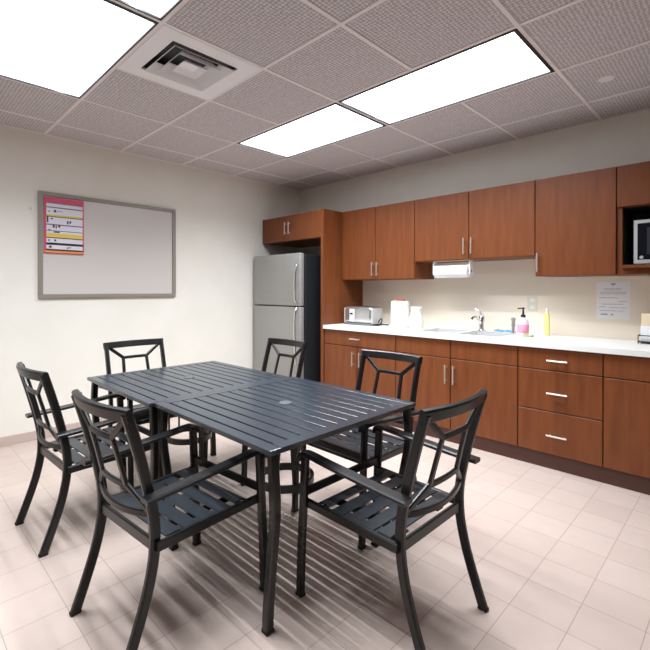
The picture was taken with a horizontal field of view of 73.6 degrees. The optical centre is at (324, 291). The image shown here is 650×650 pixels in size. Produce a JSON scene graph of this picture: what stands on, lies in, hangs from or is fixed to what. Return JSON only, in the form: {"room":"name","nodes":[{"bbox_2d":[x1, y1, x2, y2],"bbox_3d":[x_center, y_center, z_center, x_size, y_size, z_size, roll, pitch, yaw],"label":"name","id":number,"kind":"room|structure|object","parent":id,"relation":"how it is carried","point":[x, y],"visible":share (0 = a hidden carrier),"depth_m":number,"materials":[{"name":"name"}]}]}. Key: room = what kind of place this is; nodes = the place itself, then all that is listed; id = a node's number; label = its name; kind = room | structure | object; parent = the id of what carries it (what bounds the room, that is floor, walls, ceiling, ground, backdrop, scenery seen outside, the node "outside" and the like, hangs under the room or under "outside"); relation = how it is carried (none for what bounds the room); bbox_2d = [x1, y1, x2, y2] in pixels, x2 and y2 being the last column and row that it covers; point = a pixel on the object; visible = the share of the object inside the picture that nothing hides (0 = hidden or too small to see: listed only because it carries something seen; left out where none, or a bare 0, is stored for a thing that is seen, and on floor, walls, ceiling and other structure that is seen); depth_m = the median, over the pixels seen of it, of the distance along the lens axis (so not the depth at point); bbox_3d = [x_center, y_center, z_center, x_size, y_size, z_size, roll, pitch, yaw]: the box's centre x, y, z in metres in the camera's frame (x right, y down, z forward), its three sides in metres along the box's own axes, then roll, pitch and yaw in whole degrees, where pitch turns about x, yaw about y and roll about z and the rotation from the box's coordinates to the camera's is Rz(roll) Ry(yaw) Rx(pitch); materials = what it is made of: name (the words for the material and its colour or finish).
{"room":"common room","nodes":[
{"label":"common room","id":0,"kind":"room"},
{"bbox_2d":[0,125,299,436],"bbox_3d":[-2.877,-0.116,3.137,0.100,2.674,7.200,0,0,44],"label":"wall","id":1,"kind":"structure","parent":0,"point":[220,217],"depth_m":4.06,"materials":[{"name":"paint"}]},
{"bbox_2d":[0,418,107,446],"bbox_3d":[-2.839,1.183,3.103,0.011,0.076,7.200,0,0,44],"label":"baseboard","id":2,"kind":"structure","parent":1,"relation":"attached to","point":[27,436],"depth_m":3.52,"materials":[{"name":"beige tile"}]},
{"bbox_2d":[38,190,175,297],"bbox_3d":[-1.942,-0.385,4.000,0.023,0.886,1.194,0,0,44],"label":"whiteboard","id":3,"kind":"object","parent":1,"relation":"attached to","point":[130,249],"visible":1,"depth_m":4.00,"materials":[{"name":"grey"}]},
{"bbox_2d":[44,196,83,254],"bbox_3d":[-2.220,-0.552,3.704,0.016,0.464,0.300,0,0,44],"label":"pocket chart","id":4,"kind":"object","parent":3,"relation":"attached to","point":[63,218],"visible":1,"depth_m":3.69,"materials":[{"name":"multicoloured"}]},
{"bbox_2d":[0,417,649,649],"bbox_3d":[-0.272,1.283,0.587,7.400,0.100,7.400,0,0,44],"label":"floor","id":5,"kind":"structure","parent":0,"point":[562,559],"depth_m":1.90,"materials":[{"name":"tile"}]},
{"bbox_2d":[15,362,164,557],"bbox_3d":[-1.278,0.799,2.352,0.534,0.853,0.618,0,0,42],"label":"armchair","id":6,"kind":"object","parent":5,"relation":"on","point":[64,444],"visible":0.82,"depth_m":2.19,"materials":[{"name":"black metal"}]},
{"bbox_2d":[98,338,203,486],"bbox_3d":[-1.245,0.797,3.087,0.618,0.853,0.534,0,0,45],"label":"armchair","id":7,"kind":"object","parent":5,"relation":"on","point":[143,419],"visible":0.3,"depth_m":3.13,"materials":[{"name":"black metal"}]},
{"bbox_2d":[69,389,267,649],"bbox_3d":[-0.623,0.802,1.730,0.534,0.853,0.618,0,0,40],"label":"armchair","id":8,"kind":"object","parent":5,"relation":"on","point":[146,504],"visible":0.98,"depth_m":1.64,"materials":[{"name":"black metal"}]},
{"bbox_2d":[87,361,288,533],"bbox_3d":[-0.847,0.879,2.708,0.894,0.693,0.894,0,0,44],"label":"patio table","id":9,"kind":"object","parent":5,"relation":"on","point":[147,387],"visible":0.55,"depth_m":2.59,"materials":[{"name":"black metal"}]},
{"bbox_2d":[203,338,307,485],"bbox_3d":[-0.478,0.798,3.126,0.534,0.853,0.618,0,0,45],"label":"armchair","id":10,"kind":"object","parent":5,"relation":"on","point":[271,341],"visible":0.3,"depth_m":3.22,"materials":[{"name":"black metal"}]},
{"bbox_2d":[154,377,415,636],"bbox_3d":[-0.191,0.882,2.099,0.894,0.693,0.894,0,0,44],"label":"patio table","id":11,"kind":"object","parent":5,"relation":"on","point":[273,418],"visible":0.8,"depth_m":1.95,"materials":[{"name":"grey metal"}]},
{"bbox_2d":[254,253,320,381],"bbox_3d":[-0.315,0.407,5.043,0.805,1.622,0.773,0,0,44],"label":"refrigerator","id":12,"kind":"object","parent":5,"relation":"on","point":[287,287],"visible":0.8,"depth_m":4.70,"materials":[{"name":"silver metal"}]},
{"bbox_2d":[321,209,362,382],"bbox_3d":[0.192,0.183,4.723,0.037,2.072,0.639,0,0,44],"label":"cabinet end panel","id":13,"kind":"object","parent":5,"relation":"on","point":[337,293],"visible":0.34,"depth_m":4.59,"materials":[{"name":"brown wood"}]},
{"bbox_2d":[291,349,422,549],"bbox_3d":[0.210,0.801,2.459,0.534,0.853,0.618,0,0,45],"label":"armchair","id":14,"kind":"object","parent":5,"relation":"on","point":[355,447],"visible":0.52,"depth_m":2.42,"materials":[{"name":"black metal"}]},
{"bbox_2d":[325,329,397,427],"bbox_3d":[0.515,0.803,4.393,0.889,0.836,0.656,0,0,44],"label":"base cabinet","id":15,"kind":"object","parent":5,"relation":"on","point":[343,348],"visible":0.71,"depth_m":4.19,"materials":[{"name":"brown wood"}]},
{"bbox_2d":[323,323,649,357],"bbox_3d":[1.282,0.371,3.652,3.018,0.035,0.645,0,0,44],"label":"countertop","id":16,"kind":"structure","parent":15,"relation":"on","point":[561,342],"depth_m":3.20,"materials":[{"name":"white laminate"}]},
{"bbox_2d":[344,306,388,325],"bbox_3d":[0.426,0.254,4.495,0.490,0.192,0.206,0,0,44],"label":"toaster","id":17,"kind":"object","parent":16,"relation":"on","point":[353,315],"visible":1,"depth_m":4.43,"materials":[{"name":"silver metal"}]},
{"bbox_2d":[391,299,408,327],"bbox_3d":[0.729,0.214,4.224,0.180,0.274,0.180,0,0,44],"label":"canister","id":18,"kind":"object","parent":16,"relation":"on","point":[400,307],"visible":0.99,"depth_m":4.15,"materials":[{"name":"white plastic"}]},
{"bbox_2d":[408,307,423,328],"bbox_3d":[0.851,0.249,4.063,0.140,0.205,0.140,0,0,44],"label":"vase","id":19,"kind":"object","parent":16,"relation":"on","point":[416,321],"visible":0.98,"depth_m":4.02,"materials":[{"name":"white ceramic"}]},
{"bbox_2d":[412,327,516,337],"bbox_3d":[1.211,0.432,3.739,0.796,0.166,0.456,0,0,44],"label":"sink","id":20,"kind":"object","parent":16,"relation":"in","point":[497,334],"visible":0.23,"depth_m":3.78,"materials":[{"name":"silver metal"}]},
{"bbox_2d":[510,317,515,332],"bbox_3d":[1.576,0.285,3.639,0.044,0.130,0.043,0,0,44],"label":"sprayer","id":21,"kind":"object","parent":20,"relation":"on","point":[513,319],"visible":1,"depth_m":3.63,"materials":[{"name":"silver metal"}]},
{"bbox_2d":[470,308,485,330],"bbox_3d":[1.314,0.250,3.792,0.101,0.198,0.242,0,0,44],"label":"faucet","id":22,"kind":"object","parent":16,"relation":"on","point":[481,319],"visible":1,"depth_m":3.82,"materials":[{"name":"silver metal"}]},
{"bbox_2d":[494,329,515,331],"bbox_3d":[1.554,0.344,3.766,0.174,0.018,0.064,0,0,44],"label":"cloth","id":23,"kind":"object","parent":16,"relation":"on","point":[499,330],"visible":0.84,"depth_m":3.76,"materials":[{"name":"blue fabric"}]},
{"bbox_2d":[517,307,528,335],"bbox_3d":[1.578,0.242,3.462,0.086,0.225,0.086,0,0,44],"label":"soap bottle","id":24,"kind":"object","parent":16,"relation":"on","point":[522,324],"visible":0.93,"depth_m":3.44,"materials":[{"name":"pink plastic"}]},
{"bbox_2d":[544,308,549,335],"bbox_3d":[1.767,0.245,3.459,0.042,0.219,0.026,0,0,44],"label":"dish soap bottle","id":25,"kind":"object","parent":16,"relation":"on","point":[547,315],"visible":1,"depth_m":3.45,"materials":[{"name":"yellow plastic"}]},
{"bbox_2d":[638,334,649,342],"bbox_3d":[2.259,0.328,2.950,0.206,0.058,0.146,0,0,44],"label":"wire caddy","id":26,"kind":"object","parent":16,"relation":"on","point":[639,334],"visible":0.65,"depth_m":2.96,"materials":[{"name":"black"}]},
{"bbox_2d":[640,313,649,341],"bbox_3d":[2.257,0.248,2.951,0.175,0.192,0.100,0,0,44],"label":"packet","id":27,"kind":"object","parent":26,"relation":"in","point":[645,317],"visible":1,"depth_m":2.96,"materials":[{"name":"white paper"}]},
{"bbox_2d":[295,388,488,649],"bbox_3d":[0.279,0.803,1.727,0.618,0.853,0.534,0,0,45],"label":"armchair","id":28,"kind":"object","parent":5,"relation":"on","point":[401,502],"visible":1,"depth_m":1.63,"materials":[{"name":"black metal"}]},
{"bbox_2d":[396,335,518,459],"bbox_3d":[1.213,0.806,3.710,1.063,0.836,0.656,0,0,44],"label":"base cabinet","id":29,"kind":"object","parent":5,"relation":"on","point":[451,371],"visible":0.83,"depth_m":3.39,"materials":[{"name":"brown wood"}]},
{"bbox_2d":[518,346,603,482],"bbox_3d":[1.781,0.809,3.153,0.528,0.836,0.656,0,0,44],"label":"base cabinet","id":30,"kind":"object","parent":5,"relation":"on","point":[561,392],"visible":0.91,"depth_m":2.93,"materials":[{"name":"brown wood"}]},
{"bbox_2d":[603,354,649,494],"bbox_3d":[2.158,0.811,2.784,0.528,0.836,0.656,0,0,44],"label":"base cabinet","id":31,"kind":"object","parent":5,"relation":"on","point":[626,458],"visible":0.87,"depth_m":2.67,"materials":[{"name":"brown wood"}]},
{"bbox_2d":[0,0,649,189],"bbox_3d":[-0.268,-1.298,0.578,7.200,0.015,7.200,0,0,44],"label":"ceiling","id":32,"kind":"structure","parent":0,"point":[339,64],"depth_m":2.78,"materials":[{"name":"tile"}]},
{"bbox_2d":[0,0,158,98],"bbox_3d":[-1.431,-1.355,2.300,1.204,0.126,0.602,0,0,44],"label":"ceiling light","id":33,"kind":"object","parent":32,"relation":"attached to","point":[66,47],"visible":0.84,"depth_m":2.40,"materials":[{"name":"white plastic"}]},
{"bbox_2d":[116,0,182,20],"bbox_3d":[-0.564,-1.351,1.450,1.204,0.126,0.602,0,0,44],"label":"ceiling light","id":34,"kind":"object","parent":32,"relation":"attached to","point":[157,9],"visible":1,"depth_m":2.03,"materials":[{"name":"white plastic"}]},
{"bbox_2d":[118,25,260,99],"bbox_3d":[-0.786,-1.338,2.525,0.585,0.120,0.590,0,0,44],"label":"ceiling vent","id":35,"kind":"object","parent":32,"relation":"in","point":[170,57],"visible":0.93,"depth_m":2.54,"materials":[{"name":"white metal"}]},
{"bbox_2d":[236,103,386,157],"bbox_3d":[-0.146,-1.358,3.611,1.204,0.126,0.602,0,0,44],"label":"ceiling light","id":36,"kind":"object","parent":32,"relation":"attached to","point":[335,122],"visible":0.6,"depth_m":3.76,"materials":[{"name":"white plastic"}]},
{"bbox_2d":[0,0,649,190],"bbox_3d":[-0.268,-1.289,0.578,7.200,0.005,7.200,0,0,44],"label":"grid","id":37,"kind":"object","parent":32,"relation":"attached to","point":[497,3],"visible":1,"depth_m":2.80,"materials":[{"name":"white paint"}]},
{"bbox_2d":[338,28,554,124],"bbox_3d":[0.721,-1.354,2.761,1.204,0.126,0.602,0,0,44],"label":"ceiling light","id":38,"kind":"object","parent":32,"relation":"attached to","point":[507,59],"visible":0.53,"depth_m":2.83,"materials":[{"name":"white plastic"}]},
{"bbox_2d":[598,75,614,82],"bbox_3d":[1.717,-1.292,2.654,0.090,0.006,0.090,0,0,44],"label":"sprinkler cover","id":39,"kind":"object","parent":32,"relation":"attached to","point":[608,78],"visible":1,"depth_m":2.64,"materials":[{"name":"white paint"}]},
{"bbox_2d":[300,109,649,339],"bbox_3d":[2.285,-0.110,3.189,7.400,2.674,0.100,0,0,44],"label":"wall","id":40,"kind":"structure","parent":0,"point":[625,139],"depth_m":3.84,"materials":[{"name":"paint"}]},
{"bbox_2d":[263,210,320,247],"bbox_3d":[-0.187,-0.708,5.081,1.008,0.292,0.652,0,0,44],"label":"upper cabinet","id":41,"kind":"object","parent":40,"relation":"attached to","point":[301,230],"visible":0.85,"depth_m":4.88,"materials":[{"name":"brown wood"}]},
{"bbox_2d":[343,200,433,280],"bbox_3d":[0.620,-0.485,4.480,0.907,0.734,0.382,0,0,44],"label":"upper cabinet","id":42,"kind":"object","parent":40,"relation":"attached to","point":[379,241],"visible":0.96,"depth_m":4.32,"materials":[{"name":"brown wood"}]},
{"bbox_2d":[415,180,535,262],"bbox_3d":[1.325,-0.560,3.789,1.063,0.578,0.382,0,0,44],"label":"upper cabinet","id":43,"kind":"object","parent":40,"relation":"attached to","point":[497,223],"visible":0.93,"depth_m":3.62,"materials":[{"name":"brown wood"}]},
{"bbox_2d":[433,259,472,273],"bbox_3d":[1.129,-0.208,3.853,0.357,0.127,0.060,0,0,44],"label":"paper towel holder","id":44,"kind":"object","parent":43,"relation":"attached to","point":[470,270],"visible":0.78,"depth_m":3.74,"materials":[{"name":"white plastic"}]},
{"bbox_2d":[433,264,471,277],"bbox_3d":[1.129,-0.174,3.853,0.318,0.112,0.112,0,0,44],"label":"paper towel roll","id":45,"kind":"object","parent":44,"relation":"hanging from","point":[447,271],"visible":0.91,"depth_m":3.81,"materials":[{"name":"white paper"}]},
{"bbox_2d":[363,259,649,339],"bbox_3d":[1.539,0.041,3.849,3.108,0.623,0.001,0,0,44],"label":"backsplash","id":46,"kind":"structure","parent":40,"relation":"attached to","point":[497,289],"depth_m":3.77,"materials":[{"name":"beige paint"}]},
{"bbox_2d":[527,297,536,310],"bbox_3d":[1.739,0.105,3.647,0.080,0.120,0.006,0,0,44],"label":"wall outlet","id":47,"kind":"object","parent":46,"relation":"attached to","point":[531,301],"visible":1,"depth_m":3.65,"materials":[{"name":"beige plastic"}]},
{"bbox_2d":[596,282,630,319],"bbox_3d":[2.151,0.069,3.247,0.215,0.276,0.002,0,0,44],"label":"paper notice","id":48,"kind":"object","parent":46,"relation":"attached to","point":[613,298],"visible":1,"depth_m":3.25,"materials":[{"name":"white paper"}]},
{"bbox_2d":[535,167,622,276],"bbox_3d":[1.892,-0.479,3.233,0.520,0.734,0.382,0,0,44],"label":"upper cabinet","id":49,"kind":"object","parent":40,"relation":"attached to","point":[576,228],"visible":0.88,"depth_m":3.10,"materials":[{"name":"brown wood"}]},
{"bbox_2d":[617,161,649,275],"bbox_3d":[2.302,-0.477,2.841,0.610,0.734,0.368,0,0,44],"label":"upper cabinet","id":50,"kind":"object","parent":40,"relation":"attached to","point":[633,180],"visible":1,"depth_m":2.91,"materials":[{"name":"brown wood"}]},
{"bbox_2d":[621,264,649,267],"bbox_3d":[2.298,-0.164,2.839,0.549,0.020,0.358,0,0,44],"label":"shelf","id":51,"kind":"object","parent":50,"relation":"attached to","point":[622,265],"depth_m":2.85,"materials":[{"name":"brown wood"}]},
{"bbox_2d":[634,219,649,264],"bbox_3d":[2.314,-0.320,2.828,0.455,0.292,0.315,0,0,44],"label":"microwave","id":52,"kind":"object","parent":50,"relation":"on","point":[641,227],"visible":0.81,"depth_m":2.85,"materials":[{"name":"silver metal"}]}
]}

